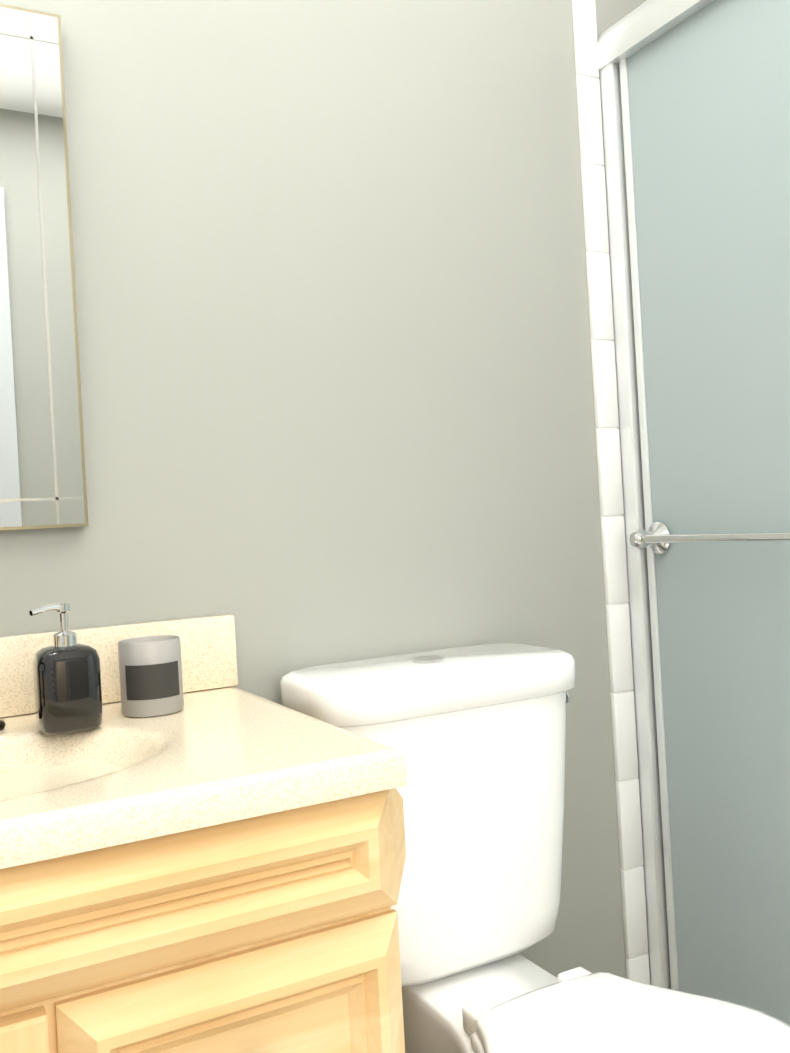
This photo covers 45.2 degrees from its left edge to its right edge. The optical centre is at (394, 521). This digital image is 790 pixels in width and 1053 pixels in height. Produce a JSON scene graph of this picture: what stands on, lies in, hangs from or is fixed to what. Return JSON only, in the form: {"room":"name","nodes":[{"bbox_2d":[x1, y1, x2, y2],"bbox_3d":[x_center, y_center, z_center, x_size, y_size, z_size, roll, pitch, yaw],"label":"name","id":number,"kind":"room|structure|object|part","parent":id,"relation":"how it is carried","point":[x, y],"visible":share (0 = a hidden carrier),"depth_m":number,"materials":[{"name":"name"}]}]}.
{"room":"bathroom","nodes":[
{"label":"bathroom","id":0,"kind":"room"},
{"bbox_2d":[0,0,646,977],"bbox_3d":[0.106,-0.170,1.545,2.590,2.350,0.100,-3,0,-28],"label":"wall","id":1,"kind":"structure","parent":0,"point":[334,340],"depth_m":1.39,"materials":[{"name":"paint"}]},
{"bbox_2d":[0,4,87,530],"bbox_3d":[-0.582,-0.306,1.108,0.397,0.644,0.022,-3,0,-28],"label":"mirror","id":2,"kind":"object","parent":1,"relation":"attached to","point":[42,473],"visible":0.97,"depth_m":1.17,"materials":[{"name":"silver mirror"}]},
{"bbox_2d":[572,0,649,983],"bbox_3d":[0.371,-0.007,1.619,0.045,1.793,0.010,-3,0,-28],"label":"trim","id":3,"kind":"structure","parent":1,"relation":"attached to","point":[611,500],"depth_m":1.61,"materials":[{"name":"white"}]},
{"bbox_3d":[0.906,0.990,0.177,2.590,0.060,3.200,-3,0,-28],"label":"floor","id":4,"kind":"structure","parent":0,"visible":0},
{"bbox_2d":[0,614,406,1052],"bbox_3d":[-0.401,0.539,0.903,0.776,0.988,0.506,-3,0,-28],"label":"bathroom vanity","id":5,"kind":"object","parent":4,"relation":"on","point":[216,863],"visible":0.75,"depth_m":0.81,"materials":[{"name":"brown wood"}]},
{"bbox_3d":[-0.442,0.674,0.639,0.422,0.566,0.021,-3,0,-28],"label":"door","id":6,"kind":"part","parent":5,"relation":"part of","materials":[{"name":"brown wood"}]},
{"bbox_2d":[29,603,102,734],"bbox_3d":[-0.367,0.160,1.054,0.071,0.140,0.068,-3,0,-28],"label":"soap dispenser","id":7,"kind":"object","parent":5,"relation":"on","point":[67,683],"visible":1,"depth_m":1.03,"materials":[{"name":"tinted glass"},{"name":"chrome"},{"name":"liquid soap"}]},
{"bbox_2d":[118,635,183,716],"bbox_3d":[-0.290,0.182,1.128,0.072,0.086,0.073,-3,0,-28],"label":"candle","id":8,"kind":"object","parent":5,"relation":"on","point":[150,673],"visible":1,"depth_m":1.10,"materials":[{"name":"glass"}]},
{"bbox_3d":[-0.123,0.466,0.811,0.306,0.186,0.030,-3,0,-28],"label":"drawer","id":9,"kind":"part","parent":5,"relation":"part of","materials":[{"name":"brown wood"}]},
{"bbox_2d":[280,643,789,1052],"bbox_3d":[0.212,0.589,1.052,0.400,0.820,0.819,-3,0,-28],"label":"toilet","id":10,"kind":"object","parent":4,"relation":"on","point":[475,735],"visible":0.79,"depth_m":1.21,"materials":[{"name":"white ceramic"}]},
{"bbox_3d":[0.049,0.220,1.317,0.400,0.052,0.214,-3,0,-28],"label":"tank lid","id":11,"kind":"part","parent":10,"relation":"part of","materials":[{"name":"white ceramic"}]},
{"bbox_3d":[0.060,0.422,1.318,0.380,0.354,0.200,-3,0,-28],"label":"tank","id":12,"kind":"part","parent":10,"relation":"part of","materials":[{"name":"white ceramic"}]},
{"bbox_3d":[0.279,0.564,0.926,0.356,0.046,0.521,-3,0,-28],"label":"lid","id":13,"kind":"part","parent":10,"relation":"part of","materials":[{"name":"white plastic"}]},
{"bbox_3d":[0.932,0.909,0.818,0.120,0.100,1.896,-3,0,-28],"label":"sill","id":14,"kind":"structure","parent":4,"relation":"on","visible":0},
{"bbox_2d":[596,0,713,988],"bbox_3d":[0.863,-0.008,0.814,0.068,1.738,1.886,-3,0,-28],"label":"frame","id":15,"kind":"object","parent":14,"relation":"on","point":[644,24],"visible":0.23,"depth_m":1.61,"materials":[{"name":"silver metal"}]},
{"bbox_2d":[619,58,678,989],"bbox_3d":[0.433,0.033,1.598,0.014,1.637,0.016,-3,0,-28],"label":"stile","id":16,"kind":"object","parent":15,"relation":"attached to","point":[648,523],"visible":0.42,"depth_m":1.59,"materials":[{"name":"silver metal"}]},
{"bbox_2d":[627,0,789,1024],"bbox_3d":[0.863,0.006,0.796,0.006,1.630,1.835,-3,0,-28],"label":"glass","id":17,"kind":"object","parent":15,"relation":"attached to","point":[709,93],"visible":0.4,"depth_m":1.46,"materials":[{"name":"glass"}]},
{"bbox_2d":[629,522,789,553],"bbox_3d":[0.552,0.020,1.301,0.062,0.054,0.644,-3,0,-28],"label":"towel rail","id":18,"kind":"object","parent":17,"relation":"attached to","point":[658,538],"visible":1,"depth_m":1.47,"materials":[{"name":"silver metal"}]}
]}

